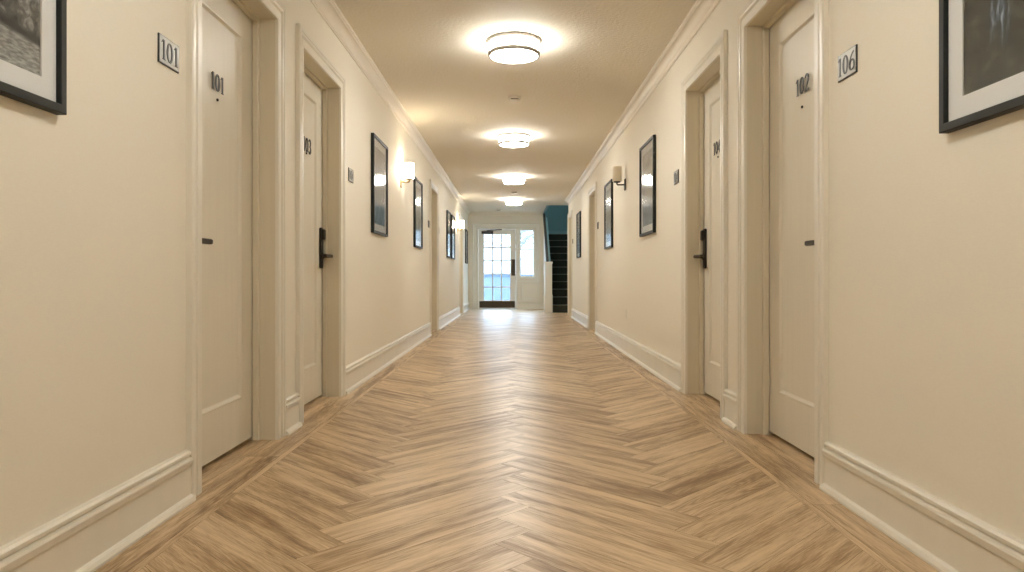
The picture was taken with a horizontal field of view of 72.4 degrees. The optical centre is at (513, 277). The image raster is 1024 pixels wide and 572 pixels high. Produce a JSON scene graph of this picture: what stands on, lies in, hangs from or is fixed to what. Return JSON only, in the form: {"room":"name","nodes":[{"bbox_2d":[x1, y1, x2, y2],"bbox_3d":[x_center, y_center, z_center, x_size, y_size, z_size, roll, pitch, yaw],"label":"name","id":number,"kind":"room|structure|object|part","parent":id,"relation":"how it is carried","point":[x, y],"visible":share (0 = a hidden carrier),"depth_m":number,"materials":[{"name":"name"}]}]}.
{"room":"apartment building hallway","nodes":[
{"label":"apartment building hallway","id":0,"kind":"room"},
{"bbox_2d":[0,0,467,546],"bbox_3d":[-1.308,-0.450,7.500,0.255,2.500,21.000,0,0,0],"label":"wall","id":1,"kind":"structure","parent":0,"point":[93,196],"depth_m":2.10,"materials":[{"name":"beige paint"}]},
{"bbox_2d":[0,0,66,114],"bbox_3d":[-1.165,-0.831,1.482,0.027,0.822,0.645,0,0,0],"label":"framed picture","id":2,"kind":"object","parent":1,"relation":"attached to","point":[33,33],"visible":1,"depth_m":1.71,"materials":[{"name":"black paint"}]},
{"bbox_2d":[0,0,39,75],"bbox_3d":[-1.173,-0.831,1.482,0.006,0.668,0.491,0,0,0],"label":"print","id":3,"kind":"object","parent":2,"relation":"attached to","point":[19,19],"depth_m":1.66},
{"bbox_2d":[158,32,178,73],"bbox_3d":[-1.176,-0.765,2.386,0.008,0.096,0.140,0,0,0],"label":"number plaque","id":4,"kind":"object","parent":1,"relation":"attached to","point":[168,51],"visible":1,"depth_m":2.37,"materials":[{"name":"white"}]},
{"bbox_2d":[0,302,468,571],"bbox_3d":[-1.162,0.709,7.500,0.036,0.182,21.000,0,0,0],"label":"baseboard","id":5,"kind":"structure","parent":1,"relation":"attached to","point":[86,537],"depth_m":2.09,"materials":[{"name":"paint"}]},
{"bbox_2d":[186,0,285,496],"bbox_3d":[-1.244,-0.289,3.038,0.176,2.178,1.039,0,0,0],"label":"door","id":6,"kind":"structure","parent":1,"relation":"in","point":[236,49],"depth_m":3.24,"materials":[{"name":"paint"}]},
{"bbox_3d":[-1.244,-0.145,2.731,0.068,0.048,0.174,0,0,0],"label":"lever handle","id":7,"kind":"part","parent":6,"relation":"part of","materials":[{"name":"brown metal"}]},
{"bbox_3d":[-1.308,-0.246,3.038,0.039,2.056,0.831,0,0,0],"label":"panel","id":8,"kind":"part","parent":6,"relation":"part of","materials":[{"name":"paint"}]},
{"bbox_2d":[296,23,345,422],"bbox_3d":[-1.244,-0.289,4.303,0.176,2.178,1.031,0,0,0],"label":"door","id":9,"kind":"structure","parent":1,"relation":"in","point":[320,86],"depth_m":4.60,"materials":[{"name":"paint"}]},
{"bbox_3d":[-1.308,-0.246,4.303,0.039,2.056,0.823,0,0,0],"label":"panel","id":10,"kind":"part","parent":9,"relation":"part of","materials":[{"name":"paint"}]},
{"bbox_3d":[-1.286,-0.200,4.669,0.015,0.270,0.060,0,0,0],"label":"lock plate","id":11,"kind":"part","parent":9,"relation":"part of","materials":[{"name":"brown metal"}]},
{"bbox_3d":[-1.244,-0.145,4.606,0.068,0.048,0.174,0,0,0],"label":"lever handle","id":12,"kind":"part","parent":9,"relation":"part of","materials":[{"name":"brown metal"}]},
{"bbox_2d":[348,167,353,182],"bbox_3d":[-1.176,-0.740,5.050,0.008,0.096,0.140,0,0,0],"label":"number plaque","id":13,"kind":"object","parent":1,"relation":"attached to","point":[350,171],"visible":1,"depth_m":5.03,"materials":[{"name":"black metal"}]},
{"bbox_2d":[371,133,387,236],"bbox_3d":[-1.165,-0.786,6.087,0.027,0.822,0.645,0,0,0],"label":"framed picture","id":14,"kind":"object","parent":1,"relation":"attached to","point":[379,150],"visible":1,"depth_m":6.07,"materials":[{"name":"black paint"}]},
{"bbox_2d":[375,146,383,226],"bbox_3d":[-1.173,-0.786,6.087,0.006,0.652,0.475,0,0,0],"label":"print","id":15,"kind":"object","parent":14,"relation":"attached to","point":[379,152],"depth_m":6.09},
{"bbox_2d":[400,163,413,187],"bbox_3d":[-1.109,-1.065,7.280,0.141,0.254,0.098,0,0,0],"label":"wall sconce","id":16,"kind":"object","parent":1,"relation":"attached to","point":[409,167],"visible":1,"depth_m":7.25,"materials":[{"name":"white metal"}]},
{"bbox_3d":[-1.088,-1.113,7.280,0.098,0.158,0.098,0,0,0],"label":"lamp shade","id":17,"kind":"part","parent":16,"relation":"part of","materials":[{"name":"white"}]},
{"bbox_2d":[413,177,422,248],"bbox_3d":[-1.165,-0.776,8.523,0.027,0.822,0.645,0,0,0],"label":"framed picture","id":18,"kind":"object","parent":1,"relation":"attached to","point":[417,185],"visible":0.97,"depth_m":8.49,"materials":[{"name":"black paint"}]},
{"bbox_2d":[416,186,420,241],"bbox_3d":[-1.173,-0.776,8.523,0.006,0.652,0.475,0,0,0],"label":"print","id":19,"kind":"object","parent":18,"relation":"attached to","point":[418,188],"depth_m":8.58},
{"bbox_2d":[310,0,543,215],"bbox_3d":[-0.210,-1.652,7.500,1.940,0.096,21.000,0,0,0],"label":"trim","id":20,"kind":"structure","parent":1,"relation":"attached to","point":[329,10],"depth_m":6.00,"materials":[{"name":"beige paint"}]},
{"bbox_2d":[429,179,438,329],"bbox_3d":[-1.244,-0.289,10.270,0.176,2.178,1.016,0,0,0],"label":"door","id":21,"kind":"structure","parent":1,"relation":"in","point":[433,189],"depth_m":10.68,"materials":[{"name":"paint"}]},
{"bbox_2d":[446,210,450,257],"bbox_3d":[-1.165,-0.776,12.502,0.027,0.822,0.645,0,0,0],"label":"framed picture","id":22,"kind":"object","parent":1,"relation":"attached to","point":[448,214],"visible":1,"depth_m":12.50,"materials":[{"name":"black paint"}]},
{"bbox_2d":[448,216,449,252],"bbox_3d":[-1.173,-0.776,12.502,0.006,0.652,0.475,0,0,0],"label":"print","id":23,"kind":"object","parent":22,"relation":"attached to","point":[448,216],"depth_m":12.58},
{"bbox_2d":[451,214,454,258],"bbox_3d":[-1.165,-0.776,13.402,0.027,0.822,0.645,0,0,0],"label":"framed picture","id":24,"kind":"object","parent":1,"relation":"attached to","point":[452,216],"visible":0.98,"depth_m":13.32,"materials":[{"name":"black paint"}]},
{"bbox_2d":[452,220,453,254],"bbox_3d":[-1.173,-0.776,13.402,0.006,0.652,0.475,0,0,0],"label":"print","id":25,"kind":"object","parent":24,"relation":"attached to","point":[452,220],"depth_m":13.40},
{"bbox_2d":[457,221,463,232],"bbox_3d":[-1.109,-1.065,14.570,0.141,0.254,0.098,0,0,0],"label":"wall sconce","id":26,"kind":"object","parent":1,"relation":"attached to","point":[461,223],"visible":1,"depth_m":14.54,"materials":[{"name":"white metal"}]},
{"bbox_3d":[-1.088,-1.113,14.570,0.098,0.158,0.098,0,0,0],"label":"lamp shade","id":27,"kind":"part","parent":26,"relation":"part of","materials":[{"name":"white fabric"}]},
{"bbox_2d":[459,214,463,312],"bbox_3d":[-1.244,-0.289,15.590,0.176,2.178,1.056,0,0,0],"label":"door","id":28,"kind":"structure","parent":1,"relation":"in","point":[461,232],"depth_m":16.02,"materials":[{"name":"paint"}]},
{"bbox_2d":[465,229,467,263],"bbox_3d":[-1.165,-0.766,17.223,0.027,0.822,0.645,0,0,0],"label":"framed picture","id":29,"kind":"object","parent":1,"relation":"attached to","point":[466,231],"visible":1,"depth_m":17.13,"materials":[{"name":"black paint"}]},
{"bbox_3d":[-1.163,-0.766,17.223,0.002,0.776,0.599,0,0,0],"label":"glass","id":30,"kind":"part","parent":29,"relation":"part of","materials":[{"name":"grey glass"}]},
{"bbox_2d":[468,216,543,301],"bbox_3d":[-0.335,-0.450,18.080,2.190,2.500,0.160,0,0,0],"label":"wall","id":31,"kind":"structure","parent":0,"point":[530,289],"depth_m":18.00,"materials":[{"name":"beige paint"}]},
{"bbox_2d":[476,227,517,308],"bbox_3d":[-0.435,-0.253,18.020,1.060,2.105,0.260,0,0,0],"label":"door","id":32,"kind":"structure","parent":31,"relation":"in","point":[481,303],"depth_m":18.03,"materials":[{"name":"white paint"}]},
{"bbox_3d":[-0.435,0.680,18.028,0.912,0.170,0.004,0,0,0],"label":"kick plate","id":33,"kind":"part","parent":32,"relation":"part of","materials":[{"name":"brown metal"}]},
{"bbox_3d":[-0.021,-0.270,18.027,0.095,0.420,0.006,0,0,0],"label":"push plate","id":34,"kind":"part","parent":32,"relation":"part of","materials":[{"name":"brown metal"}]},
{"bbox_2d":[473,224,539,308],"bbox_3d":[-0.200,-0.300,17.983,1.734,2.200,0.034,0,0,0],"label":"trim","id":35,"kind":"structure","parent":31,"relation":"attached to","point":[537,226],"depth_m":17.98,"materials":[{"name":"white paint"}]},
{"bbox_2d":[469,302,543,308],"bbox_3d":[-0.210,0.709,17.982,1.940,0.182,0.036,0,0,0],"label":"baseboard","id":36,"kind":"structure","parent":31,"relation":"attached to","point":[521,305],"depth_m":17.98,"materials":[{"name":"paint"}]},
{"bbox_2d":[518,228,535,278],"bbox_3d":[0.333,-0.635,18.067,0.465,1.310,0.166,0,0,0],"label":"window","id":37,"kind":"structure","parent":31,"relation":"in","point":[519,229],"depth_m":17.98,"materials":[{"name":"white paint"}]},
{"bbox_2d":[522,284,538,298],"bbox_3d":[0.420,0.345,17.995,0.440,0.400,0.010,0,0,0],"label":"trim","id":38,"kind":"structure","parent":31,"relation":"attached to","point":[522,284],"depth_m":17.99,"materials":[{"name":"white paint"}]},
{"bbox_2d":[334,0,695,211],"bbox_3d":[0.225,-1.840,7.520,3.350,0.280,21.280,0,0,0],"label":"ceiling","id":39,"kind":"structure","parent":0,"point":[595,55],"depth_m":5.91,"materials":[{"name":"white paint"}]},
{"bbox_2d":[487,32,540,63],"bbox_3d":[0.000,-1.641,5.020,0.388,0.118,0.388,0,0,0],"label":"ceiling light","id":40,"kind":"object","parent":39,"relation":"attached to","point":[504,47],"visible":1,"depth_m":4.90,"materials":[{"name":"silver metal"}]},
{"bbox_2d":[498,132,529,147],"bbox_3d":[0.000,-1.641,8.360,0.388,0.118,0.388,0,0,0],"label":"ceiling light","id":41,"kind":"object","parent":39,"relation":"attached to","point":[511,139],"visible":1,"depth_m":8.22,"materials":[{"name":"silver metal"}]},
{"bbox_2d":[502,175,525,183],"bbox_3d":[0.000,-1.641,11.720,0.388,0.118,0.388,0,0,0],"label":"ceiling light","id":42,"kind":"object","parent":39,"relation":"attached to","point":[507,179],"visible":1,"depth_m":11.58,"materials":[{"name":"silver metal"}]},
{"bbox_2d":[505,198,522,204],"bbox_3d":[0.000,-1.641,15.100,0.388,0.118,0.388,0,0,0],"label":"ceiling light","id":43,"kind":"object","parent":39,"relation":"attached to","point":[509,201],"visible":1,"depth_m":14.95,"materials":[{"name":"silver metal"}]},
{"bbox_2d":[508,95,520,101],"bbox_3d":[0.005,-1.679,6.570,0.120,0.042,0.120,0,0,0],"label":"smoke detector","id":44,"kind":"object","parent":39,"relation":"attached to","point":[513,98],"visible":1,"depth_m":6.53,"materials":[{"name":"beige plastic"}]},
{"bbox_2d":[94,309,938,571],"bbox_3d":[0.250,0.860,8.540,3.400,0.120,23.320,0,0,0],"label":"floor","id":45,"kind":"structure","parent":0,"point":[504,440],"depth_m":2.73,"materials":[{"name":"brown wood"}]},
{"bbox_2d":[543,213,567,312],"bbox_3d":[1.240,-0.431,17.923,1.079,2.463,3.854,0,0,0],"label":"staircase","id":46,"kind":"structure","parent":45,"relation":"on","point":[555,245],"depth_m":17.06,"materials":[{"name":"carpet"}]},
{"bbox_3d":[0.772,-0.994,17.085,0.064,1.339,1.827,0,0,0],"label":"handrail","id":47,"kind":"part","parent":46,"relation":"part of","materials":[{"name":"grey"}]},
{"bbox_3d":[0.793,0.212,16.085,0.185,1.175,0.178,0,0,0],"label":"newel post","id":48,"kind":"part","parent":46,"relation":"part of","materials":[{"name":"white paint"}]},
{"bbox_2d":[544,205,567,304],"bbox_3d":[1.330,-1.750,17.675,1.140,5.100,4.650,0,0,0],"label":"wall","id":49,"kind":"structure","parent":0,"point":[557,215],"depth_m":19.85,"materials":[{"name":"teal paint"}]},
{"bbox_2d":[548,231,567,233],"bbox_3d":[1.310,-1.260,19.841,0.980,0.160,0.018,0,0,0],"label":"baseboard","id":50,"kind":"structure","parent":49,"relation":"attached to","point":[549,232],"depth_m":19.83,"materials":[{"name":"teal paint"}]},
{"bbox_2d":[568,0,1023,540],"bbox_3d":[1.548,-0.450,6.175,0.705,2.500,18.350,0,0,0],"label":"wall","id":51,"kind":"structure","parent":0,"point":[926,226],"depth_m":2.21,"materials":[{"name":"beige paint"}]},
{"bbox_2d":[568,210,571,315],"bbox_3d":[1.259,-0.294,14.805,0.176,2.188,0.986,0,0,0],"label":"door","id":52,"kind":"structure","parent":51,"relation":"in","point":[570,212],"depth_m":15.20,"materials":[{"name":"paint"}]},
{"bbox_2d":[576,211,580,257],"bbox_3d":[1.181,-0.781,12.773,0.027,0.822,0.645,0,0,0],"label":"framed picture","id":53,"kind":"object","parent":51,"relation":"attached to","point":[578,215],"visible":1,"depth_m":12.86,"materials":[{"name":"black paint"}]},
{"bbox_2d":[578,217,579,252],"bbox_3d":[1.188,-0.781,12.773,0.006,0.652,0.475,0,0,0],"label":"print","id":54,"kind":"object","parent":53,"relation":"attached to","point":[578,217],"depth_m":12.74},
{"bbox_2d":[588,182,596,331],"bbox_3d":[1.259,-0.294,10.615,0.176,2.188,1.026,0,0,0],"label":"door","id":55,"kind":"structure","parent":51,"relation":"in","point":[592,192],"depth_m":11.03,"materials":[{"name":"paint"}]},
{"bbox_2d":[604,179,612,248],"bbox_3d":[1.181,-0.781,8.742,0.027,0.822,0.645,0,0,0],"label":"framed picture","id":56,"kind":"object","parent":51,"relation":"attached to","point":[608,188],"visible":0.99,"depth_m":8.78,"materials":[{"name":"black paint"}]},
{"bbox_2d":[606,188,610,241],"bbox_3d":[1.188,-0.781,8.742,0.006,0.652,0.475,0,0,0],"label":"print","id":57,"kind":"object","parent":56,"relation":"attached to","point":[608,190],"depth_m":8.78},
{"bbox_2d":[612,166,625,190],"bbox_3d":[1.125,-1.065,7.500,0.141,0.254,0.098,0,0,0],"label":"wall sconce","id":58,"kind":"object","parent":51,"relation":"attached to","point":[616,170],"visible":1,"depth_m":7.46,"materials":[{"name":"brown metal"}]},
{"bbox_3d":[1.103,-1.113,7.500,0.098,0.158,0.098,0,0,0],"label":"lamp shade","id":59,"kind":"part","parent":58,"relation":"part of","materials":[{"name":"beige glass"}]},
{"bbox_2d":[565,0,720,204],"bbox_3d":[1.449,-1.652,6.213,0.662,0.096,18.427,0,0,0],"label":"trim","id":60,"kind":"structure","parent":51,"relation":"attached to","point":[701,10],"depth_m":5.68,"materials":[{"name":"beige paint"}]},
{"bbox_2d":[639,135,655,236],"bbox_3d":[1.181,-0.794,6.202,0.027,0.822,0.645,0,0,0],"label":"framed picture","id":61,"kind":"object","parent":51,"relation":"attached to","point":[647,152],"visible":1,"depth_m":6.19,"materials":[{"name":"black paint"}]},
{"bbox_2d":[643,148,651,226],"bbox_3d":[1.188,-0.794,6.202,0.006,0.652,0.475,0,0,0],"label":"print","id":62,"kind":"object","parent":61,"relation":"attached to","point":[647,154],"depth_m":6.21},
{"bbox_2d":[674,169,678,184],"bbox_3d":[1.191,-0.740,5.140,0.008,0.096,0.140,0,0,0],"label":"number plaque","id":63,"kind":"object","parent":51,"relation":"attached to","point":[676,173],"visible":1,"depth_m":5.12,"materials":[{"name":"black metal"}]},
{"bbox_2d":[681,30,727,418],"bbox_3d":[1.259,-0.294,4.417,0.176,2.188,1.006,0,0,0],"label":"door","id":64,"kind":"structure","parent":51,"relation":"in","point":[704,89],"depth_m":4.74,"materials":[{"name":"paint"}]},
{"bbox_3d":[1.259,-0.145,4.708,0.068,0.048,0.174,0,0,0],"label":"lever handle","id":65,"kind":"part","parent":64,"relation":"part of","materials":[{"name":"brown metal"}]},
{"bbox_3d":[1.300,-0.200,4.771,0.015,0.270,0.060,0,0,0],"label":"lock plate","id":66,"kind":"part","parent":64,"relation":"part of","materials":[{"name":"brown metal"}]},
{"bbox_3d":[1.323,-0.251,4.417,0.039,2.066,0.798,0,0,0],"label":"panel","id":67,"kind":"part","parent":64,"relation":"part of","materials":[{"name":"paint"}]},
{"bbox_2d":[737,0,828,484],"bbox_3d":[1.259,-0.294,3.172,0.176,2.188,1.032,0,0,0],"label":"door","id":68,"kind":"structure","parent":51,"relation":"in","point":[783,45],"depth_m":3.40,"materials":[{"name":"paint"}]},
{"bbox_3d":[1.323,-0.251,3.172,0.039,2.066,0.824,0,0,0],"label":"panel","id":69,"kind":"part","parent":68,"relation":"part of","materials":[{"name":"paint"}]},
{"bbox_3d":[1.259,-0.145,2.868,0.068,0.048,0.174,0,0,0],"label":"lever handle","id":70,"kind":"part","parent":68,"relation":"part of","materials":[{"name":"brown metal"}]},
{"bbox_2d":[571,308,1023,571],"bbox_3d":[1.177,0.709,5.656,0.036,0.182,17.312,0,0,0],"label":"baseboard","id":71,"kind":"structure","parent":51,"relation":"attached to","point":[948,538],"depth_m":2.13,"materials":[{"name":"paint"}]},
{"bbox_2d":[838,44,857,82],"bbox_3d":[1.191,-0.765,2.503,0.008,0.096,0.140,0,0,0],"label":"number plaque","id":72,"kind":"object","parent":51,"relation":"attached to","point":[847,61],"visible":1,"depth_m":2.49,"materials":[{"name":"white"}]},
{"bbox_2d":[939,0,1023,133],"bbox_3d":[1.181,-0.808,1.603,0.027,0.822,0.645,0,0,0],"label":"framed picture","id":73,"kind":"object","parent":51,"relation":"attached to","point":[981,42],"visible":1,"depth_m":1.78,"materials":[{"name":"black paint"}]},
{"bbox_2d":[964,0,1023,94],"bbox_3d":[1.188,-0.808,1.603,0.006,0.658,0.481,0,0,0],"label":"print","id":74,"kind":"object","parent":73,"relation":"attached to","point":[993,29],"depth_m":1.73},
{"label":"outside","id":75,"kind":"structure","parent":0,"visible":0},
{"bbox_3d":[0.000,1.000,54.250,80.000,0.100,71.500,0,0,0],"label":"ground","id":76,"kind":"structure","parent":75,"visible":0},
{"bbox_2d":[484,274,532,299],"bbox_3d":[0.000,0.415,21.650,8.080,1.070,0.380,0,0,0],"label":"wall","id":77,"kind":"structure","parent":76,"relation":"on","point":[487,278],"depth_m":21.50,"materials":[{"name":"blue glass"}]},
{"bbox_2d":[484,231,532,273],"bbox_3d":[0.054,-1.292,28.970,3.226,4.493,3.873,0,0,28],"label":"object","id":78,"kind":"object","parent":76,"relation":"on","point":[527,237],"visible":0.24,"depth_m":29.15,"materials":[{"name":"grey plant"}]}
]}

